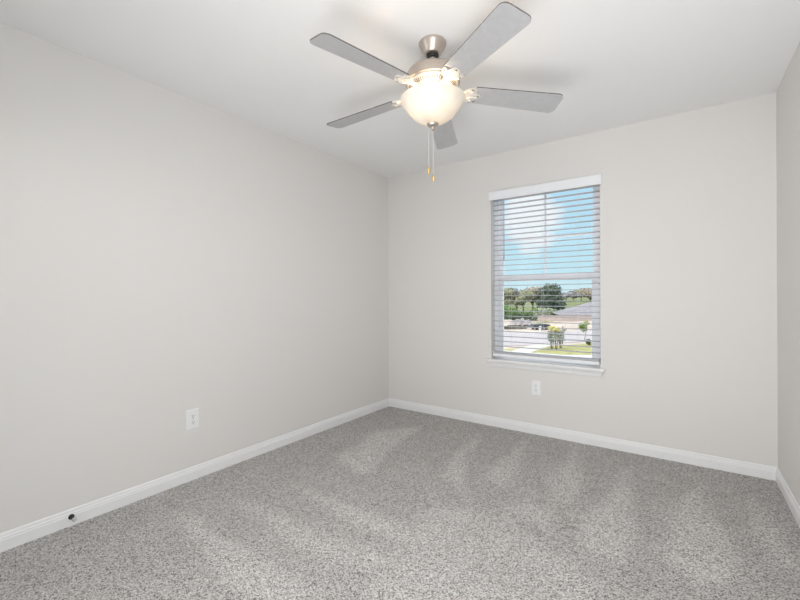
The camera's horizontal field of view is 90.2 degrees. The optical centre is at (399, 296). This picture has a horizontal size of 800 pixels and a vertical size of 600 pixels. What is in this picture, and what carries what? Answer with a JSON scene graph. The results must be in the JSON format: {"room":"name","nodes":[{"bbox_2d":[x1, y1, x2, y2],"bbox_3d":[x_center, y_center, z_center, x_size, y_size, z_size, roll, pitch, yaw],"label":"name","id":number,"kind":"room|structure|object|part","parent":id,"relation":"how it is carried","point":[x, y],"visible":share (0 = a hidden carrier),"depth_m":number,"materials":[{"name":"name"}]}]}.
{"room":"empty bedroom","nodes":[
{"label":"empty bedroom","id":0,"kind":"room"},
{"bbox_2d":[0,22,388,532],"bbox_3d":[-1.278,0.009,2.773,0.160,2.560,4.091,0,0,35],"label":"wall","id":1,"kind":"structure","parent":0,"point":[165,254],"depth_m":2.38,"materials":[{"name":"white paint"}]},
{"bbox_2d":[186,408,198,429],"bbox_3d":[-1.327,0.783,2.554,0.009,0.125,0.079,0,0,35],"label":"wall outlet","id":2,"kind":"object","parent":1,"relation":"attached to","point":[192,416],"visible":1,"depth_m":2.55,"materials":[{"name":"white plastic"}]},
{"bbox_2d":[0,398,388,552],"bbox_3d":[-1.203,1.127,2.723,0.012,0.083,3.771,0,0,35],"label":"baseboard","id":3,"kind":"structure","parent":1,"relation":"attached to","point":[15,537],"depth_m":2.38,"materials":[{"name":"white paint"}]},
{"bbox_2d":[68,514,76,521],"bbox_3d":[-1.659,1.123,2.022,0.054,0.026,0.026,0,0,35],"label":"door stop","id":4,"kind":"object","parent":3,"relation":"attached to","point":[72,517],"visible":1,"depth_m":2.02,"materials":[{"name":"rubber"}]},
{"bbox_2d":[0,406,799,599],"bbox_3d":[0.038,1.223,1.845,3.093,0.120,3.811,0,0,35],"label":"floor","id":5,"kind":"structure","parent":0,"point":[388,503],"depth_m":1.97,"materials":[{"name":"grey carpet"}]},
{"bbox_2d":[0,0,799,177],"bbox_3d":[0.027,-1.352,1.845,3.373,0.150,4.091,0,0,35],"label":"ceiling","id":6,"kind":"structure","parent":0,"point":[613,63],"depth_m":2.11,"materials":[{"name":"white paint"}]},
{"bbox_2d":[310,2,562,181],"bbox_3d":[0.127,-0.928,2.017,1.242,0.699,1.275,0,0,35],"label":"ceiling fan","id":7,"kind":"object","parent":6,"relation":"hanging from","point":[433,96],"visible":1,"depth_m":1.89,"materials":[{"name":"grey wood"}]},
{"bbox_3d":[-0.165,-1.029,1.720,0.448,0.035,0.138,0,0,-41],"label":"fan blade","id":8,"kind":"part","parent":7,"relation":"part of","materials":[{"name":"grey wood"}]},
{"bbox_3d":[-0.206,-1.014,2.231,0.448,0.051,0.138,0,0,31],"label":"fan blade","id":9,"kind":"part","parent":7,"relation":"part of","materials":[{"name":"grey wood"}]},
{"bbox_3d":[0.023,-1.027,2.087,0.165,0.039,0.103,0,0,35],"label":"blade arm","id":10,"kind":"part","parent":7,"relation":"part of","materials":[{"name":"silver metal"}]},
{"bbox_3d":[0.033,-1.029,1.903,0.102,0.035,0.161,0,0,35],"label":"blade arm","id":11,"kind":"part","parent":7,"relation":"part of","materials":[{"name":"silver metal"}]},
{"bbox_3d":[0.165,-0.931,2.004,0.325,0.124,0.325,0,0,35],"label":"lamp shade","id":12,"kind":"part","parent":7,"relation":"part of","materials":[{"name":"white glass"}]},
{"bbox_2d":[409,74,456,87],"bbox_3d":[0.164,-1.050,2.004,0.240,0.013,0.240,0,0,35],"label":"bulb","id":13,"kind":"object","parent":7,"relation":"attached to","point":[417,78],"depth_m":1.92,"materials":[{"name":"white glass"}]},
{"bbox_3d":[0.266,-1.010,2.426,0.138,0.058,0.448,0,0,13],"label":"fan blade","id":14,"kind":"part","parent":7,"relation":"part of","materials":[{"name":"grey wood"}]},
{"bbox_3d":[0.223,-1.028,1.848,0.146,0.038,0.120,0,0,35],"label":"blade arm","id":15,"kind":"part","parent":7,"relation":"part of","materials":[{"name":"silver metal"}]},
{"bbox_3d":[0.329,-1.027,2.028,0.158,0.041,0.101,0,0,14],"label":"blade arm","id":16,"kind":"part","parent":7,"relation":"part of","materials":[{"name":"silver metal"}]},
{"bbox_3d":[0.331,-1.017,1.603,0.138,0.049,0.448,0,0,-23],"label":"fan blade","id":17,"kind":"part","parent":7,"relation":"part of","materials":[{"name":"grey wood"}]},
{"bbox_3d":[0.597,-1.010,2.038,0.448,0.060,0.138,0,0,-6],"label":"fan blade","id":18,"kind":"part","parent":7,"relation":"part of","materials":[{"name":"grey wood"}]},
{"bbox_2d":[388,92,777,466],"bbox_3d":[1.168,-0.002,3.450,3.053,2.560,0.160,0,0,35],"label":"wall","id":19,"kind":"structure","parent":0,"point":[688,200],"depth_m":2.94,"materials":[{"name":"white paint"}]},
{"bbox_2d":[531,380,540,395],"bbox_3d":[1.148,0.767,3.363,0.079,0.125,0.009,0,0,35],"label":"wall outlet","id":20,"kind":"object","parent":19,"relation":"attached to","point":[535,385],"visible":1,"depth_m":3.36,"materials":[{"name":"white plastic"}]},
{"bbox_2d":[485,184,604,376],"bbox_3d":[1.213,-0.162,3.391,0.965,1.562,0.184,0,0,35],"label":"window","id":21,"kind":"structure","parent":19,"relation":"in","point":[508,362],"depth_m":3.37,"materials":[{"name":"white plastic"}]},
{"bbox_3d":[1.197,0.563,3.364,0.965,0.020,0.118,0,0,35],"label":"sill","id":22,"kind":"part","parent":21,"relation":"part of","materials":[{"name":"white paint"}]},
{"bbox_2d":[489,174,601,364],"bbox_3d":[1.197,-0.207,3.354,0.924,1.475,0.083,0,0,35],"label":"window blind","id":23,"kind":"object","parent":21,"relation":"attached to","point":[590,181],"visible":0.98,"depth_m":3.33,"materials":[{"name":"white plastic"}]},
{"bbox_3d":[0.976,-0.182,3.528,0.002,1.376,0.056,0,0,35],"label":"ladder cord","id":24,"kind":"part","parent":23,"relation":"part of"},
{"bbox_3d":[1.204,-0.183,3.366,0.002,1.376,0.056,0,0,35],"label":"ladder cord","id":25,"kind":"part","parent":23,"relation":"part of","materials":[{"name":"white fabric"}]},
{"bbox_3d":[1.207,0.518,3.366,0.872,0.024,0.050,0,0,35],"label":"rail","id":26,"kind":"part","parent":23,"relation":"part of","materials":[{"name":"white plastic"}]},
{"bbox_3d":[1.433,-0.184,3.204,0.002,1.376,0.056,0,0,35],"label":"ladder cord","id":27,"kind":"part","parent":23,"relation":"part of","materials":[{"name":"white fabric"}]},
{"bbox_3d":[1.248,0.163,3.425,0.800,0.723,0.027,0,0,35],"label":"sash","id":28,"kind":"part","parent":21,"relation":"part of","materials":[{"name":"white plastic"}]},
{"bbox_3d":[1.261,-0.533,3.448,0.800,0.780,0.023,0,0,35],"label":"sash","id":29,"kind":"part","parent":21,"relation":"part of","materials":[{"name":"white plastic"}]},
{"bbox_2d":[389,398,776,480],"bbox_3d":[1.123,1.117,3.380,3.053,0.083,0.012,0,0,35],"label":"baseboard","id":30,"kind":"structure","parent":19,"relation":"attached to","point":[708,461],"depth_m":3.04,"materials":[{"name":"white paint"}]},
{"bbox_2d":[776,42,799,505],"bbox_3d":[1.344,-0.003,0.917,0.160,2.560,4.091,0,0,35],"label":"wall","id":31,"kind":"structure","parent":0,"point":[788,91],"depth_m":2.23,"materials":[{"name":"white paint"}]},
{"bbox_2d":[776,467,799,527],"bbox_3d":[1.279,1.116,0.967,0.012,0.083,3.771,0,0,35],"label":"baseboard","id":32,"kind":"structure","parent":31,"relation":"attached to","point":[785,490],"depth_m":2.20,"materials":[{"name":"white paint"}]},
{"label":"outside","id":33,"kind":"structure","parent":0,"visible":0},
{"bbox_2d":[513,344,550,352],"bbox_3d":[10.471,4.061,31.593,1.642,0.015,7.676,0,0,35],"label":"driveway","id":34,"kind":"structure","parent":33,"point":[542,346],"depth_m":31.42,"materials":[{"name":"white concrete"}]},
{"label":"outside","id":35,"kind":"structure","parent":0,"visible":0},
{"bbox_2d":[508,297,591,320],"bbox_3d":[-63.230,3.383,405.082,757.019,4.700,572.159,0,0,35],"label":"grass field","id":36,"kind":"structure","parent":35,"point":[528,306],"depth_m":141.47,"materials":[{"name":"green plant"}]},
{"bbox_2d":[504,288,514,307],"bbox_3d":[23.402,1.056,87.836,4.026,6.232,3.973,0,0,35],"label":"tree","id":37,"kind":"object","parent":36,"relation":"on","point":[505,292],"visible":0.53,"depth_m":87.07,"materials":[{"name":"green plant"}]},
{"bbox_2d":[510,288,520,309],"bbox_3d":[28.176,0.944,95.877,3.561,6.424,3.584,0,0,35],"label":"tree","id":38,"kind":"object","parent":36,"relation":"on","point":[516,292],"visible":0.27,"depth_m":95.80,"materials":[{"name":"green plant"}]},
{"bbox_2d":[515,291,533,310],"bbox_3d":[25.992,1.307,83.889,4.250,5.703,3.479,0,0,35],"label":"tree","id":39,"kind":"object","parent":36,"relation":"on","point":[525,298],"visible":0.83,"depth_m":83.33,"materials":[{"name":"green plant"}]},
{"bbox_2d":[522,307,541,319],"bbox_3d":[26.489,3.360,81.604,5.261,2.603,4.259,0,0,35],"label":"bush","id":40,"kind":"object","parent":36,"relation":"on","point":[532,309],"visible":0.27,"depth_m":81.21,"materials":[{"name":"green plant"}]},
{"bbox_2d":[524,286,540,307],"bbox_3d":[30.329,0.820,90.085,5.307,6.647,4.626,0,0,35],"label":"tree","id":41,"kind":"object","parent":36,"relation":"on","point":[532,300],"visible":0.28,"depth_m":89.55,"materials":[{"name":"green plant"}]},
{"bbox_2d":[530,308,549,320],"bbox_3d":[27.048,3.545,76.454,4.090,3.717,3.586,0,0,35],"label":"bush","id":42,"kind":"object","parent":36,"relation":"on","point":[539,309],"visible":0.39,"depth_m":75.91,"materials":[{"name":"green plant"}]},
{"bbox_2d":[534,283,561,307],"bbox_3d":[31.997,0.528,86.204,6.181,7.237,6.755,0,0,35],"label":"tree","id":43,"kind":"object","parent":36,"relation":"on","point":[548,289],"visible":0.73,"depth_m":84.61,"materials":[{"name":"green plant"}]},
{"bbox_2d":[551,293,566,309],"bbox_3d":[33.322,1.672,84.003,3.598,4.937,3.739,0,0,35],"label":"tree","id":44,"kind":"object","parent":36,"relation":"on","point":[558,299],"visible":0.76,"depth_m":83.00,"materials":[{"name":"green plant"}]},
{"bbox_2d":[561,292,574,300],"bbox_3d":[62.402,-0.090,149.987,6.049,3.819,7.253,0,0,35],"label":"tree","id":45,"kind":"object","parent":36,"relation":"on","point":[563,293],"visible":0.79,"depth_m":148.35,"materials":[{"name":"green plant"}]},
{"bbox_2d":[567,291,580,300],"bbox_3d":[69.481,-0.421,160.015,7.118,4.385,5.884,0,0,35],"label":"tree","id":46,"kind":"object","parent":36,"relation":"on","point":[573,297],"visible":0.4,"depth_m":158.33,"materials":[{"name":"green plant"}]},
{"bbox_2d":[578,287,591,300],"bbox_3d":[71.590,-0.971,150.181,8.875,5.555,9.772,0,0,35],"label":"tree","id":47,"kind":"object","parent":36,"relation":"on","point":[582,292],"visible":0.59,"depth_m":148.81,"materials":[{"name":"green plant"}]},
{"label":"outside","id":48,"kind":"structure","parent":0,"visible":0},
{"bbox_2d":[504,343,591,354],"bbox_3d":[16.574,4.092,31.359,30.191,0.100,9.467,0,0,-18],"label":"lawn","id":49,"kind":"structure","parent":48,"point":[571,348],"depth_m":30.31,"materials":[{"name":"green plant"}]},
{"bbox_2d":[546,326,555,348],"bbox_3d":[11.893,3.143,31.192,0.847,1.846,0.783,0,0,15],"label":"young tree","id":50,"kind":"object","parent":49,"relation":"on","point":[550,327],"visible":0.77,"depth_m":31.11,"materials":[{"name":"green plant"}]},
{"bbox_3d":[11.893,3.106,31.192,0.847,1.446,0.783,0,0,15],"label":"crown","id":51,"kind":"part","parent":50,"relation":"part of","materials":[{"name":"green plant"}]},
{"bbox_2d":[552,327,559,349],"bbox_3d":[11.996,3.168,30.604,0.608,1.794,0.573,0,0,-14],"label":"young tree","id":52,"kind":"object","parent":49,"relation":"on","point":[554,330],"visible":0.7,"depth_m":30.57,"materials":[{"name":"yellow plant"}]},
{"bbox_2d":[556,326,566,347],"bbox_3d":[12.729,3.168,31.611,0.925,1.790,0.901,0,0,35],"label":"young tree","id":53,"kind":"object","parent":49,"relation":"on","point":[562,332],"visible":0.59,"depth_m":31.51,"materials":[{"name":"green plant"}]},
{"bbox_2d":[577,321,588,339],"bbox_3d":[17.045,3.119,37.037,1.064,1.852,1.036,0,0,35],"label":"young tree","id":54,"kind":"object","parent":49,"relation":"on","point":[581,326],"visible":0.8,"depth_m":36.86,"materials":[{"name":"green plant"}]},
{"bbox_3d":[17.043,2.755,37.037,1.064,1.125,1.036,0,0,35],"label":"crown","id":55,"kind":"part","parent":54,"relation":"part of","materials":[{"name":"green plant"}]},
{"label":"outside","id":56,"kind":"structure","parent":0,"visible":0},
{"bbox_2d":[569,355,599,366],"bbox_3d":[11.096,4.111,24.990,17.097,0.110,6.149,0,0,5],"label":"sidewalk","id":57,"kind":"structure","parent":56,"point":[569,355],"depth_m":27.59,"materials":[{"name":"white concrete"}]},
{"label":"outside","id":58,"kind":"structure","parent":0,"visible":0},
{"bbox_2d":[504,330,591,345],"bbox_3d":[19.859,4.083,44.340,47.267,0.090,16.133,0,0,-14],"label":"street","id":59,"kind":"structure","parent":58,"point":[588,332],"depth_m":39.86,"materials":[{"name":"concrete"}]},
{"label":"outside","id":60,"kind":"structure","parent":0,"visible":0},
{"bbox_2d":[504,319,591,348],"bbox_3d":[-11.753,4.863,72.834,136.984,1.300,104.676,0,0,35],"label":"dirt ground","id":61,"kind":"structure","parent":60,"point":[589,326],"depth_m":50.32,"materials":[{"name":"beige soil"}]},
{"bbox_2d":[504,307,518,315],"bbox_3d":[20.636,2.970,76.638,2.600,2.392,5.319,0,0,-30],"label":"bush","id":62,"kind":"object","parent":61,"relation":"on","point":[508,310],"visible":0.52,"depth_m":75.25,"materials":[{"name":"green plant"}]},
{"bbox_2d":[504,325,526,328],"bbox_3d":[14.101,3.870,51.500,5.000,0.526,2.000,0,0,0],"label":"soil mound","id":63,"kind":"object","parent":61,"relation":"on","point":[507,325],"visible":0.47,"depth_m":50.88,"materials":[{"name":"grey soil"}]},
{"bbox_2d":[510,317,531,324],"bbox_3d":[18.231,3.592,60.000,3.400,1.046,3.000,0,0,0],"label":"mound","id":64,"kind":"object","parent":61,"relation":"on","point":[522,318],"visible":0.77,"depth_m":59.12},
{"bbox_2d":[504,313,540,319],"bbox_3d":[18.888,3.737,73.556,18.928,1.703,3.346,0,0,0],"label":"undergrowth","id":65,"kind":"object","parent":61,"relation":"on","point":[506,316],"visible":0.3,"depth_m":73.18,"materials":[{"name":"green plant"}]},
{"bbox_2d":[529,323,549,329],"bbox_3d":[17.589,3.718,50.200,2.281,0.720,1.560,0,0,0],"label":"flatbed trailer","id":66,"kind":"object","parent":61,"relation":"on","point":[538,324],"visible":0.63,"depth_m":49.50,"materials":[{"name":"metal"}]},
{"bbox_2d":[542,323,576,325],"bbox_3d":[21.898,3.867,57.000,7.000,0.465,3.000,0,0,0],"label":"dirt mound","id":67,"kind":"object","parent":61,"relation":"on","point":[550,324],"visible":0.5,"depth_m":56.27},
{"bbox_2d":[537,315,591,320],"bbox_3d":[38.145,3.560,66.925,30.100,1.080,0.330,0,0,0],"label":"wall","id":68,"kind":"structure","parent":61,"relation":"on","point":[541,317],"depth_m":66.79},
{"bbox_2d":[552,302,591,314],"bbox_3d":[41.154,2.972,71.951,24.600,4.730,9.500,0,0,13],"label":"house","id":69,"kind":"structure","parent":61,"relation":"on","point":[569,311],"depth_m":70.95,"materials":[{"name":"beige paint"}]}
]}

